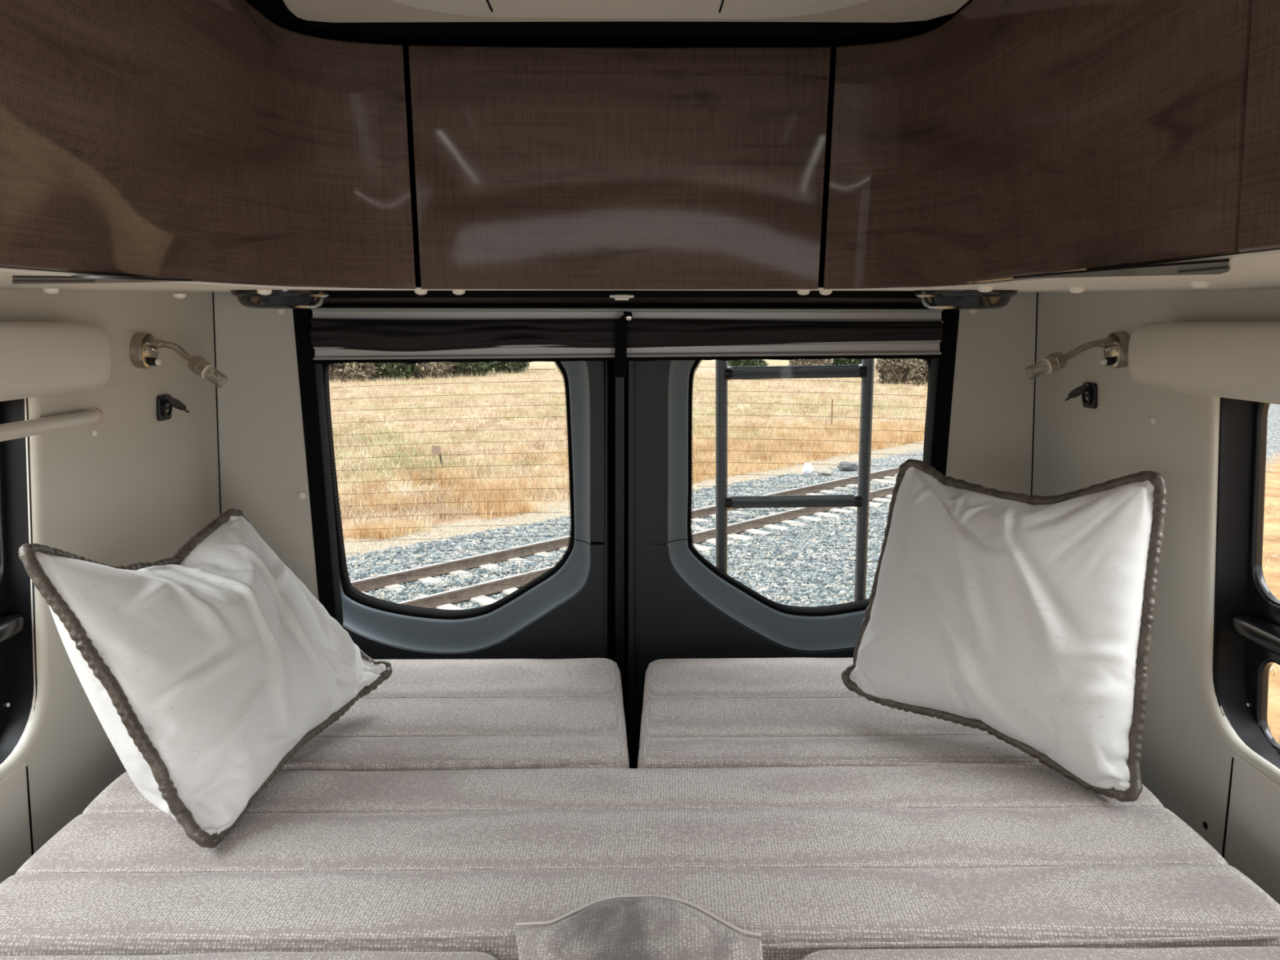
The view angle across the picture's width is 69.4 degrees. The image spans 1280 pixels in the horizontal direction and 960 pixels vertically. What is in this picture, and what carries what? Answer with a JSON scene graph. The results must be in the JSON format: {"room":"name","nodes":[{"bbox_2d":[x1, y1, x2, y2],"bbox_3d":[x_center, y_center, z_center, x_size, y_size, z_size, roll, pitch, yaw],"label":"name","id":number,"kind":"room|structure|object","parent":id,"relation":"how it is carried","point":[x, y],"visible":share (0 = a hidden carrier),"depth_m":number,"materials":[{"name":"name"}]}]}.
{"room":"camper van interior","nodes":[
{"label":"camper van interior","id":0,"kind":"room"},
{"bbox_2d":[0,292,220,856],"bbox_3d":[-0.864,0.438,-1.043,0.176,2.014,6.420,0,10,-1],"label":"wall","id":1,"kind":"structure","parent":0,"point":[136,491],"depth_m":1.53,"materials":[{"name":"plastic"}]},
{"bbox_2d":[0,763,31,883],"bbox_3d":[-0.909,0.684,0.459,0.022,0.218,1.900,0,10,-1],"label":"wall panel","id":2,"kind":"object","parent":1,"relation":"attached to","point":[15,833],"depth_m":1.35,"materials":[{"name":"beige plastic"}]},
{"bbox_2d":[0,398,37,764],"bbox_3d":[-0.926,0.208,0.842,0.111,0.693,1.175,0,10,-1],"label":"window","id":3,"kind":"structure","parent":1,"relation":"in","point":[16,663],"depth_m":1.38,"materials":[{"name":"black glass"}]},
{"bbox_2d":[26,766,33,855],"bbox_3d":[-0.919,0.541,1.396,0.022,0.237,0.005,3,10,19],"label":"trim","id":4,"kind":"structure","parent":1,"relation":"attached to","point":[27,771],"depth_m":1.39,"materials":[{"name":"black rubber"}]},
{"bbox_2d":[0,408,103,441],"bbox_3d":[-0.852,0.047,0.591,0.027,0.027,1.772,0,10,-1],"label":"bar","id":5,"kind":"object","parent":1,"relation":"attached to","point":[92,416],"visible":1,"depth_m":1.33,"materials":[{"name":"beige plastic"}]},
{"bbox_2d":[0,321,111,401],"bbox_3d":[-0.825,-0.022,0.417,0.097,0.102,1.993,0,10,-1],"label":"window valance","id":6,"kind":"object","parent":1,"relation":"attached to","point":[37,358],"visible":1,"depth_m":1.24,"materials":[{"name":"beige plastic"}]},
{"bbox_2d":[0,288,202,386],"bbox_3d":[-0.861,-0.171,1.062,0.018,0.187,1.573,0,10,-1],"label":"wall panel","id":7,"kind":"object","parent":1,"relation":"attached to","point":[122,314],"depth_m":1.56,"materials":[{"name":"plastic"}]},
{"bbox_2d":[156,394,189,421],"bbox_3d":[-0.860,-0.134,1.706,0.046,0.048,0.047,0,10,-1],"label":"socket","id":8,"kind":"object","parent":1,"relation":"attached to","point":[165,402],"visible":1,"depth_m":1.70,"materials":[{"name":"black plastic"}]},
{"bbox_2d":[128,332,227,387],"bbox_3d":[-0.793,-0.209,1.605,0.161,0.095,0.063,0,10,-1],"label":"reading lamp","id":9,"kind":"object","parent":1,"relation":"attached to","point":[143,348],"visible":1,"depth_m":1.59,"materials":[{"name":"silver metal"}]},
{"bbox_2d":[148,357,161,365],"bbox_3d":[-0.842,-0.205,1.606,0.017,0.015,0.014,0,10,-1],"label":"switch","id":10,"kind":"object","parent":9,"relation":"attached to","point":[152,361],"depth_m":1.60,"materials":[{"name":"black plastic"}]},
{"bbox_2d":[147,338,163,347],"bbox_3d":[-0.839,-0.237,1.601,0.023,0.016,0.015,0,10,-1],"label":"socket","id":11,"kind":"object","parent":9,"relation":"attached to","point":[152,343],"depth_m":1.59,"materials":[{"name":"silver metal"}]},
{"bbox_2d":[212,292,221,514],"bbox_3d":[-0.912,0.181,2.017,0.003,1.170,0.133,-9,13,-44],"label":"trim","id":12,"kind":"structure","parent":1,"relation":"attached to","point":[212,292],"depth_m":1.93,"materials":[{"name":"plastic"}]},
{"bbox_2d":[0,248,1279,298],"bbox_3d":[-0.009,-0.160,0.632,1.702,0.028,2.498,0,10,-1],"label":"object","id":13,"kind":"object","parent":1,"relation":"attached to","point":[1257,270],"depth_m":1.10,"materials":[{"name":"white plastic"}]},
{"bbox_2d":[12,275,193,284],"bbox_3d":[-0.601,-0.204,0.945,0.245,0.004,0.126,4,10,20],"label":"channel","id":14,"kind":"object","parent":13,"relation":"attached to","point":[15,279],"visible":1,"depth_m":0.94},
{"bbox_2d":[12,280,95,283],"bbox_3d":[-0.604,-0.204,0.952,0.086,0.002,0.002,0,10,2],"label":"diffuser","id":15,"kind":"object","parent":14,"relation":"attached to","point":[13,282],"depth_m":0.95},
{"bbox_2d":[0,0,415,288],"bbox_3d":[-0.514,-0.381,0.980,0.257,0.327,0.913,2,10,11],"label":"overhead cabinet","id":16,"kind":"object","parent":13,"relation":"on","point":[202,140],"visible":0.95,"depth_m":1.02,"materials":[{"name":"brown wood"}]},
{"bbox_2d":[230,289,331,309],"bbox_3d":[-0.550,-0.278,1.420,0.144,0.032,0.144,0,10,-1],"label":"round speaker","id":17,"kind":"object","parent":13,"relation":"attached to","point":[277,299],"visible":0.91,"depth_m":1.37},
{"bbox_2d":[236,296,325,309],"bbox_3d":[-0.550,-0.273,1.421,0.130,0.020,0.130,0,10,-1],"label":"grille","id":18,"kind":"object","parent":17,"relation":"attached to","point":[255,302],"depth_m":1.37,"materials":[{"name":"plastic"}]},
{"bbox_2d":[408,44,831,300],"bbox_3d":[-0.028,-0.439,1.365,0.588,0.341,0.142,0,10,-1],"label":"overhead cabinet","id":19,"kind":"object","parent":13,"relation":"on","point":[536,167],"depth_m":1.30,"materials":[{"name":"brown wood"}]},
{"bbox_2d":[319,279,928,308],"bbox_3d":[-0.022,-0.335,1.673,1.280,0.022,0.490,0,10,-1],"label":"trim","id":20,"kind":"structure","parent":19,"relation":"attached to","point":[531,297],"depth_m":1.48,"materials":[{"name":"black rubber"}]},
{"bbox_2d":[914,289,1017,310],"bbox_3d":[0.480,-0.268,1.367,0.144,0.032,0.144,0,10,-1],"label":"light fixture","id":21,"kind":"object","parent":13,"relation":"attached to","point":[950,300],"visible":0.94,"depth_m":1.32,"materials":[{"name":"plastic"}]},
{"bbox_2d":[920,296,1011,310],"bbox_3d":[0.480,-0.262,1.368,0.130,0.020,0.130,0,10,-1],"label":"grille","id":22,"kind":"object","parent":21,"relation":"attached to","point":[950,303],"depth_m":1.32,"materials":[{"name":"plastic"}]},
{"bbox_2d":[823,0,1253,288],"bbox_3d":[0.435,-0.388,1.021,0.224,0.327,0.831,-2,10,-11],"label":"overhead cabinet","id":23,"kind":"object","parent":13,"relation":"on","point":[1001,140],"visible":0.88,"depth_m":0.95,"materials":[{"name":"brown wood"}]},
{"bbox_2d":[1013,258,1230,278],"bbox_3d":[0.396,-0.176,0.780,0.177,0.004,0.198,5,11,29],"label":"channel","id":24,"kind":"object","parent":13,"relation":"attached to","point":[1213,266],"visible":1,"depth_m":0.77,"materials":[{"name":"metal"}]},
{"bbox_2d":[1177,266,1230,274],"bbox_3d":[0.456,-0.170,0.749,0.002,0.002,0.063,0,10,-2],"label":"diffuser","id":25,"kind":"object","parent":24,"relation":"attached to","point":[1206,268],"depth_m":0.75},
{"bbox_2d":[1237,0,1279,252],"bbox_3d":[0.479,-0.215,-0.001,0.136,0.327,1.258,0,10,-1],"label":"overhead cabinet","id":26,"kind":"object","parent":13,"relation":"on","point":[1259,230],"visible":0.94,"depth_m":0.61,"materials":[{"name":"brown wood"}]},
{"bbox_2d":[213,292,319,600],"bbox_3d":[-0.868,0.216,2.043,0.316,1.292,0.133,0,10,-1],"label":"wall","id":27,"kind":"structure","parent":0,"point":[263,463],"depth_m":1.95,"materials":[{"name":"plastic"}]},
{"bbox_2d":[276,309,286,315],"bbox_3d":[-0.731,-0.346,1.884,0.019,0.019,0.008,0,10,-1],"label":"cap","id":28,"kind":"object","parent":27,"relation":"attached to","point":[281,312],"visible":0.66,"depth_m":1.88,"materials":[{"name":"white plastic"}]},
{"bbox_2d":[297,491,306,499],"bbox_3d":[-0.725,0.034,1.980,0.019,0.019,0.008,0,10,-1],"label":"cap","id":29,"kind":"object","parent":27,"relation":"attached to","point":[301,495],"visible":1,"depth_m":1.98,"materials":[{"name":"white plastic"}]},
{"bbox_2d":[293,308,343,627],"bbox_3d":[-0.692,0.214,2.051,0.035,1.294,0.153,0,10,-1],"label":"trim","id":30,"kind":"structure","parent":27,"relation":"attached to","point":[310,373],"depth_m":1.97,"materials":[{"name":"plastic"}]},
{"bbox_2d":[325,360,604,659],"bbox_3d":[-0.402,0.190,2.120,0.650,1.210,0.207,0,10,-1],"label":"door","id":31,"kind":"structure","parent":27,"relation":"in","point":[562,616],"depth_m":2.11,"materials":[{"name":"black plastic"}]},
{"bbox_2d":[321,361,577,619],"bbox_3d":[-0.424,0.016,2.084,0.562,0.643,0.066,0,10,-1],"label":"window","id":32,"kind":"structure","parent":31,"relation":"attached to","point":[351,595],"depth_m":2.11,"materials":[{"name":"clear glass"}]},
{"bbox_2d":[309,306,942,364],"bbox_3d":[-0.023,-0.291,1.866,1.282,0.114,0.056,0,10,-1],"label":"blind","id":33,"kind":"object","parent":27,"relation":"attached to","point":[338,335],"visible":1,"depth_m":1.87,"materials":[{"name":"black fabric"}]},
{"bbox_2d":[614,311,632,377],"bbox_3d":[-0.033,-0.272,1.852,0.037,0.131,0.016,0,10,-1],"label":"strap","id":34,"kind":"object","parent":33,"relation":"hanging from","point":[620,325],"visible":1,"depth_m":1.85,"materials":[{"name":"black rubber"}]},
{"bbox_2d":[245,0,973,132],"bbox_3d":[0.014,-0.211,-1.151,2.000,0.020,6.400,0,10,-1],"label":"ceiling","id":35,"kind":"structure","parent":0,"point":[566,33],"depth_m":1.25,"materials":[{"name":"plastic"}]},
{"bbox_2d":[282,0,969,22],"bbox_3d":[-0.004,-0.380,-0.037,0.817,0.014,2.453,0,10,-1],"label":"trim","id":36,"kind":"structure","parent":35,"relation":"attached to","point":[323,11],"depth_m":1.13,"materials":[{"name":"plastic"}]},
{"bbox_2d":[389,0,869,18],"bbox_3d":[-0.009,-0.477,0.601,0.620,0.012,1.065,0,10,-1],"label":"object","id":37,"kind":"object","parent":36,"relation":"attached to","point":[624,9],"visible":1,"depth_m":1.09,"materials":[{"name":"white plastic"}]},
{"bbox_2d":[407,131,831,279],"bbox_3d":[-0.026,-0.578,1.951,2.000,0.320,0.040,0,10,-1],"label":"wall","id":38,"kind":"structure","parent":0,"point":[410,134],"depth_m":1.93,"materials":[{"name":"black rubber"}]},
{"bbox_2d":[601,360,634,720],"bbox_3d":[-0.050,0.200,2.095,0.084,1.094,0.148,0,10,-1],"label":"door frame","id":39,"kind":"structure","parent":38,"relation":"attached to","point":[611,364],"depth_m":2.06,"materials":[{"name":"metal"}]},
{"bbox_2d":[615,377,624,711],"bbox_3d":[-0.046,0.216,2.082,0.025,1.025,0.102,0,10,-1],"label":"trim","id":40,"kind":"structure","parent":38,"relation":"attached to","point":[620,381],"depth_m":2.04,"materials":[{"name":"black plastic"}]},
{"bbox_2d":[945,292,1036,495],"bbox_3d":[0.816,0.212,2.064,0.316,1.292,0.133,0,10,-1],"label":"wall","id":41,"kind":"structure","parent":0,"point":[990,442],"depth_m":1.95,"materials":[{"name":"plastic"}]},
{"bbox_2d":[634,359,930,720],"bbox_3d":[0.334,0.190,2.130,0.694,1.212,0.208,0,10,-1],"label":"door","id":42,"kind":"structure","parent":41,"relation":"in","point":[683,609],"depth_m":2.10,"materials":[{"name":"black plastic"}]},
{"bbox_2d":[715,358,874,601],"bbox_3d":[0.369,0.053,2.229,0.394,0.954,0.104,0,10,-1],"label":"ladder","id":43,"kind":"object","parent":42,"relation":"attached to","point":[861,499],"visible":0.8,"depth_m":2.20,"materials":[{"name":"metal"}]},
{"bbox_2d":[684,359,931,616],"bbox_3d":[0.382,0.011,2.093,0.563,0.642,0.065,0,10,-1],"label":"window","id":44,"kind":"structure","parent":42,"relation":"attached to","point":[802,612],"depth_m":2.10,"materials":[{"name":"clear glass"}]},
{"bbox_2d":[923,309,959,475],"bbox_3d":[0.639,0.211,2.068,0.035,1.294,0.153,0,10,-1],"label":"trim","id":45,"kind":"structure","parent":41,"relation":"attached to","point":[942,369],"depth_m":1.95,"materials":[{"name":"plastic"}]},
{"bbox_2d":[1031,292,1279,859],"bbox_3d":[0.892,0.435,-1.020,0.176,2.014,6.420,0,10,-1],"label":"wall","id":46,"kind":"structure","parent":0,"point":[1188,746],"depth_m":1.50,"materials":[{"name":"plastic"}]},
{"bbox_2d":[1031,292,1038,495],"bbox_3d":[0.860,0.177,2.040,0.003,1.170,0.133,9,13,42],"label":"trim","id":47,"kind":"structure","parent":46,"relation":"attached to","point":[1037,292],"depth_m":1.95,"materials":[{"name":"black rubber"}]},
{"bbox_2d":[1024,331,1130,379],"bbox_3d":[0.743,-0.213,1.581,0.177,0.082,0.063,0,10,-1],"label":"reading lamp","id":48,"kind":"object","parent":46,"relation":"attached to","point":[1116,344],"visible":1,"depth_m":1.57,"materials":[{"name":"silver metal"}]},
{"bbox_2d":[1100,356,1113,365],"bbox_3d":[0.799,-0.203,1.584,0.017,0.015,0.014,0,10,-1],"label":"switch","id":49,"kind":"object","parent":48,"relation":"attached to","point":[1108,361],"depth_m":1.58,"materials":[{"name":"black plastic"}]},
{"bbox_2d":[1099,337,1114,347],"bbox_3d":[0.797,-0.234,1.579,0.023,0.016,0.015,0,10,-1],"label":"socket","id":50,"kind":"object","parent":48,"relation":"attached to","point":[1108,342],"depth_m":1.57,"materials":[{"name":"silver metal"}]},
{"bbox_2d":[1064,382,1097,408],"bbox_3d":[0.814,-0.157,1.709,0.046,0.048,0.047,0,10,-1],"label":"socket","id":51,"kind":"object","parent":46,"relation":"attached to","point":[1088,390],"visible":1,"depth_m":1.70,"materials":[{"name":"black plastic"}]},
{"bbox_2d":[1042,288,1279,377],"bbox_3d":[0.832,-0.182,1.095,0.017,0.176,1.598,0,10,-1],"label":"wall panel","id":52,"kind":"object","parent":46,"relation":"attached to","point":[1070,321],"depth_m":1.58,"materials":[{"name":"plastic"}]},
{"bbox_2d":[1128,320,1279,404],"bbox_3d":[0.814,-0.028,0.450,0.097,0.102,2.017,0,10,-1],"label":"window valance","id":53,"kind":"object","parent":46,"relation":"attached to","point":[1234,360],"visible":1,"depth_m":1.23,"materials":[{"name":"fabric"}]},
{"bbox_2d":[1222,757,1233,858],"bbox_3d":[0.884,0.536,1.395,0.028,0.258,0.007,-8,12,-38],"label":"trim","id":54,"kind":"structure","parent":46,"relation":"attached to","point":[1232,763],"depth_m":1.39,"materials":[{"name":"black rubber"}]},
{"bbox_2d":[1212,397,1279,768],"bbox_3d":[0.904,0.197,0.853,0.110,0.675,1.152,0,10,-1],"label":"window","id":55,"kind":"structure","parent":46,"relation":"in","point":[1246,635],"depth_m":1.38,"materials":[{"name":"black plastic"}]},
{"bbox_2d":[1225,753,1279,904],"bbox_3d":[0.899,0.673,0.471,0.024,0.235,1.881,0,10,-1],"label":"panel","id":56,"kind":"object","parent":46,"relation":"attached to","point":[1253,833],"depth_m":1.32,"materials":[{"name":"beige plastic"}]},
{"label":"floor","id":57,"kind":"structure","parent":0,"visible":0},
{"bbox_2d":[625,720,640,768],"bbox_3d":[-0.015,0.834,1.277,1.580,0.429,1.420,0,10,-1],"label":"platform","id":58,"kind":"object","parent":57,"relation":"on","point":[633,727],"visible":0.04,"depth_m":1.85,"materials":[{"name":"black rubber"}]},
{"bbox_2d":[0,951,499,959],"bbox_3d":[-0.463,0.628,0.783,0.652,0.133,0.546,0,10,-1],"label":"cushion","id":59,"kind":"object","parent":58,"relation":"on","point":[343,955],"visible":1,"depth_m":1.02,"materials":[{"name":"fabric"}]},
{"bbox_2d":[286,657,629,768],"bbox_3d":[-0.421,0.473,1.721,0.801,0.132,0.490,0,10,-1],"label":"cushion","id":60,"kind":"object","parent":58,"relation":"on","point":[448,709],"visible":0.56,"depth_m":1.65,"materials":[{"name":"fabric"}]},
{"bbox_2d":[0,755,1279,959],"bbox_3d":[-0.018,0.546,1.275,1.606,0.134,0.471,0,10,-1],"label":"cushion","id":61,"kind":"object","parent":58,"relation":"on","point":[808,856],"visible":0.93,"depth_m":1.20,"materials":[{"name":"fabric"}]},
{"bbox_2d":[18,508,392,848],"bbox_3d":[-0.656,0.245,1.448,0.314,0.407,0.542,2,10,11],"label":"throw pillow","id":62,"kind":"object","parent":61,"relation":"on","point":[205,668],"visible":1,"depth_m":1.27,"materials":[{"name":"white fabric"}]},
{"bbox_2d":[515,894,762,959],"bbox_3d":[-0.003,0.517,1.007,0.280,0.020,0.214,0,10,-1],"label":"flap","id":63,"kind":"object","parent":61,"relation":"on","point":[625,926],"visible":1,"depth_m":1.03,"materials":[{"name":"grey"}]},
{"bbox_2d":[841,458,1168,802],"bbox_3d":[0.595,0.204,1.508,0.216,0.470,0.498,-8,12,-38],"label":"throw pillow","id":64,"kind":"object","parent":61,"relation":"on","point":[1024,620],"visible":1,"depth_m":1.43,"materials":[{"name":"white fabric"}]},
{"bbox_2d":[637,657,1041,768],"bbox_3d":[0.386,0.471,1.731,0.786,0.133,0.490,0,10,-1],"label":"cushion","id":65,"kind":"object","parent":58,"relation":"on","point":[780,708],"visible":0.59,"depth_m":1.63,"materials":[{"name":"fabric"}]},
{"bbox_2d":[800,946,1279,959],"bbox_3d":[0.469,0.626,0.793,0.605,0.132,0.542,0,10,-1],"label":"cushion","id":66,"kind":"object","parent":58,"relation":"on","point":[1271,953],"visible":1,"depth_m":1.02,"materials":[{"name":"fabric"}]},
{"label":"outside","id":67,"kind":"structure","parent":0,"visible":0},
{"bbox_2d":[328,358,1279,742],"bbox_3d":[-1.767,-19.269,133.647,520.000,1.977,390.000,0,10,-1],"label":"window view","id":68,"kind":"structure","parent":67,"point":[1271,544],"depth_m":25.53,"materials":[{"name":"soil"}]},
{"bbox_2d":[328,362,377,382],"bbox_3d":[-21.512,-8.437,67.578,4.577,3.691,3.913,0,10,-1],"label":"bush","id":69,"kind":"object","parent":68,"relation":"on","point":[335,371],"visible":0.38,"depth_m":66.83,"materials":[{"name":"brown plant"}]},
{"bbox_2d":[361,362,417,381],"bbox_3d":[-19.015,-8.605,69.820,4.597,3.039,3.635,0,10,-1],"label":"bush","id":70,"kind":"object","parent":68,"relation":"on","point":[401,368],"visible":0.42,"depth_m":68.97,"materials":[{"name":"green plant"}]},
{"bbox_2d":[407,361,457,378],"bbox_3d":[-16.254,-9.182,71.341,4.443,3.470,3.428,0,10,-1],"label":"bush","id":71,"kind":"object","parent":68,"relation":"on","point":[447,366],"visible":0.41,"depth_m":70.62,"materials":[{"name":"brown plant"}]},
{"bbox_2d":[431,444,443,467],"bbox_3d":[-5.533,-0.540,25.292,0.333,0.837,0.060,0,10,-1],"label":"marker post","id":72,"kind":"object","parent":68,"relation":"on","point":[436,450],"visible":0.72,"depth_m":25.22,"materials":[{"name":"brown wood"}]},
{"bbox_2d":[451,361,497,376],"bbox_3d":[-13.409,-9.496,72.934,4.555,3.424,3.512,0,10,-1],"label":"bush","id":73,"kind":"object","parent":68,"relation":"on","point":[477,367],"visible":0.37,"depth_m":72.29,"materials":[{"name":"green plant"}]},
{"bbox_2d":[493,361,530,373],"bbox_3d":[-10.649,-9.875,75.494,3.780,3.131,2.971,0,10,-1],"label":"bush","id":74,"kind":"object","parent":68,"relation":"on","point":[510,366],"visible":0.31,"depth_m":74.84,"materials":[{"name":"green plant"}]},
{"bbox_2d":[346,472,894,608],"bbox_3d":[0.866,0.950,17.999,14.289,0.265,14.209,0,10,-1],"label":"ballast","id":75,"kind":"structure","parent":68,"relation":"on","point":[423,588],"depth_m":16.19,"materials":[{"name":"gravel"}]},
{"bbox_2d":[384,583,463,609],"bbox_3d":[-3.361,1.768,13.753,0.240,0.160,2.500,-9,13,-44],"label":"sleeper","id":76,"kind":"object","parent":75,"relation":"on","point":[446,606],"visible":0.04,"depth_m":13.23,"materials":[{"name":"beige concrete"}]},
{"bbox_2d":[416,576,497,605],"bbox_3d":[-2.950,1.700,14.157,0.240,0.160,2.500,-9,13,-44],"label":"sleeper","id":77,"kind":"object","parent":75,"relation":"on","point":[482,601],"visible":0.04,"depth_m":13.52,"materials":[{"name":"beige concrete"}]},
{"bbox_2d":[447,569,518,594],"bbox_3d":[-2.539,1.632,14.560,0.240,0.160,2.500,-9,13,-44],"label":"sleeper","id":78,"kind":"object","parent":75,"relation":"on","point":[511,590],"visible":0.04,"depth_m":14.56,"materials":[{"name":"beige concrete"}]},
{"bbox_2d":[477,563,519,575],"bbox_3d":[-2.128,1.563,14.964,0.240,0.160,2.500,-9,13,-44],"label":"sleeper","id":79,"kind":"object","parent":75,"relation":"on","point":[491,566],"visible":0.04,"depth_m":15.25,"materials":[{"name":"beige concrete"}]},
{"bbox_2d":[506,557,547,568],"bbox_3d":[-1.717,1.495,15.367,0.240,0.160,2.500,-9,13,-44],"label":"sleeper","id":80,"kind":"object","parent":75,"relation":"on","point":[516,559],"visible":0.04,"depth_m":15.67,"materials":[{"name":"beige concrete"}]},
{"bbox_2d":[533,551,558,561],"bbox_3d":[-1.306,1.427,15.771,0.240,0.160,2.500,-9,13,-44],"label":"sleeper","id":81,"kind":"object","parent":75,"relation":"on","point":[540,553],"visible":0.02,"depth_m":16.11,"materials":[{"name":"beige concrete"}]},
{"bbox_2d":[693,543,711,551],"bbox_3d":[0.338,1.154,17.385,0.240,0.160,2.500,-9,13,-44],"label":"sleeper","id":82,"kind":"object","parent":75,"relation":"on","point":[701,548],"visible":0.2,"depth_m":16.54,"materials":[{"name":"beige concrete"}]},
{"bbox_2d":[702,537,733,546],"bbox_3d":[0.749,1.086,17.788,0.240,0.160,2.500,-9,13,-44],"label":"sleeper","id":83,"kind":"object","parent":75,"relation":"on","point":[711,540],"visible":0.13,"depth_m":17.08,"materials":[{"name":"beige concrete"}]},
{"bbox_2d":[691,524,752,541],"bbox_3d":[1.160,1.017,18.192,0.240,0.160,2.500,-9,13,-44],"label":"sleeper","id":84,"kind":"object","parent":75,"relation":"on","point":[744,538],"visible":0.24,"depth_m":17.45,"materials":[{"name":"beige concrete"}]},
{"bbox_2d":[691,517,771,535],"bbox_3d":[1.571,0.949,18.595,0.240,0.160,2.500,-9,13,-44],"label":"sleeper","id":85,"kind":"object","parent":75,"relation":"on","point":[755,531],"visible":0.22,"depth_m":17.90,"materials":[{"name":"beige concrete"}]},
{"bbox_2d":[706,513,789,530],"bbox_3d":[1.982,0.881,18.999,0.240,0.160,2.500,-9,13,-44],"label":"sleeper","id":86,"kind":"object","parent":75,"relation":"on","point":[770,526],"visible":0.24,"depth_m":18.27,"materials":[{"name":"beige concrete"}]},
{"bbox_2d":[727,510,805,526],"bbox_3d":[2.393,0.813,19.402,0.240,0.160,2.500,-9,13,-44],"label":"sleeper","id":87,"kind":"object","parent":75,"relation":"on","point":[789,522],"visible":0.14,"depth_m":18.70,"materials":[{"name":"beige concrete"}]},
{"bbox_2d":[745,507,822,522],"bbox_3d":[2.804,0.744,19.806,0.240,0.160,2.500,-9,13,-44],"label":"sleeper","id":88,"kind":"object","parent":75,"relation":"on","point":[805,517],"visible":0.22,"depth_m":19.09,"materials":[{"name":"beige concrete"}]},
{"bbox_2d":[787,507,838,517],"bbox_3d":[3.215,0.676,20.209,0.240,0.160,2.500,-9,13,-44],"label":"sleeper","id":89,"kind":"object","parent":75,"relation":"on","point":[821,513],"visible":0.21,"depth_m":19.43,"materials":[{"name":"beige concrete"}]},
{"bbox_2d":[826,507,853,514],"bbox_3d":[3.626,0.608,20.613,0.240,0.160,2.500,-9,13,-44],"label":"sleeper","id":90,"kind":"object","parent":75,"relation":"on","point":[844,511],"visible":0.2,"depth_m":19.84,"materials":[{"name":"beige concrete"}]},
{"bbox_2d":[803,493,882,506],"bbox_3d":[4.448,0.471,21.420,0.240,0.160,2.500,-9,13,-44],"label":"sleeper","id":91,"kind":"object","parent":75,"relation":"on","point":[871,504],"visible":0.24,"depth_m":20.63,"materials":[{"name":"beige concrete"}]},
{"bbox_2d":[817,489,890,503],"bbox_3d":[4.859,0.403,21.823,0.240,0.160,2.500,-9,13,-44],"label":"sleeper","id":92,"kind":"object","parent":75,"relation":"on","point":[884,500],"visible":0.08,"depth_m":21.19,"materials":[{"name":"beige concrete"}]},
{"bbox_2d":[350,466,898,591],"bbox_3d":[7.782,-0.402,25.667,68.000,0.171,0.140,-9,13,-44],"label":"rail","id":93,"kind":"object","parent":68,"relation":"on","point":[445,567],"visible":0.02,"depth_m":15.70,"materials":[{"name":"metal"}]},
{"bbox_2d":[395,485,894,608],"bbox_3d":[8.795,-0.232,24.664,68.000,0.171,0.140,-9,13,-44],"label":"rail","id":94,"kind":"object","parent":68,"relation":"on","point":[466,593],"visible":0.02,"depth_m":14.31,"materials":[{"name":"metal"}]},
{"bbox_2d":[727,359,769,379],"bbox_3d":[7.825,-8.223,67.681,3.517,2.541,2.966,0,10,-1],"label":"bush","id":95,"kind":"object","parent":68,"relation":"on","point":[750,362],"visible":0.31,"depth_m":66.84,"materials":[{"name":"green plant"}]},
{"bbox_2d":[328,364,1279,744],"bbox_3d":[-0.379,-3.769,42.160,61.398,1.842,76.647,0,10,-1],"label":"dry grass","id":96,"kind":"structure","parent":68,"relation":"on","point":[775,451],"depth_m":30.73,"materials":[{"name":"plant"}]},
{"bbox_2d":[802,462,813,473],"bbox_3d":[4.528,-0.325,24.905,0.312,0.302,0.193,0,10,-1],"label":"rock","id":97,"kind":"object","parent":68,"relation":"on","point":[807,468],"visible":0.87,"depth_m":24.85,"materials":[{"name":"white"}]},
{"bbox_2d":[788,359,833,365],"bbox_3d":[13.141,-9.268,71.312,3.612,3.172,3.109,0,10,-1],"label":"bush","id":98,"kind":"object","parent":68,"relation":"on","point":[796,362],"visible":0.2,"depth_m":70.41,"materials":[{"name":"brown plant"}]},
{"bbox_2d":[817,468,834,474],"bbox_3d":[4.984,-0.234,24.816,0.436,0.146,0.290,3,10,17],"label":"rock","id":99,"kind":"object","parent":68,"relation":"on","point":[822,471],"visible":1,"depth_m":24.73,"materials":[{"name":"beige"}]},
{"bbox_2d":[831,358,862,364],"bbox_3d":[16.303,-9.120,71.305,3.173,2.936,2.700,4,10,21],"label":"bush","id":100,"kind":"object","parent":68,"relation":"on","point":[836,361],"visible":0.2,"depth_m":70.60,"materials":[{"name":"green plant"}]},
{"bbox_2d":[836,461,858,470],"bbox_3d":[5.773,-0.399,25.602,0.621,0.212,0.442,0,10,-1],"label":"rock","id":101,"kind":"object","parent":68,"relation":"on","point":[851,465],"visible":0.91,"depth_m":25.48,"materials":[{"name":"grey"}]},
{"bbox_2d":[870,478,895,484],"bbox_3d":[6.503,0.130,23.438,0.240,0.160,2.500,-9,13,-44],"label":"sleeper","id":102,"kind":"object","parent":68,"relation":"on","point":[875,479],"visible":0.02,"depth_m":23.62,"materials":[{"name":"beige concrete"}]},
{"bbox_2d":[874,358,911,384],"bbox_3d":[17.372,-7.881,62.980,2.765,3.444,2.360,0,10,-1],"label":"bush","id":103,"kind":"object","parent":68,"relation":"on","point":[883,365],"visible":0.57,"depth_m":62.43,"materials":[{"name":"brown plant"}]},
{"bbox_2d":[906,358,928,386],"bbox_3d":[19.164,-7.763,61.200,3.156,3.699,2.757,0,10,-1],"label":"bush","id":104,"kind":"object","parent":68,"relation":"on","point":[921,364],"visible":0.29,"depth_m":60.85,"materials":[{"name":"brown plant"}]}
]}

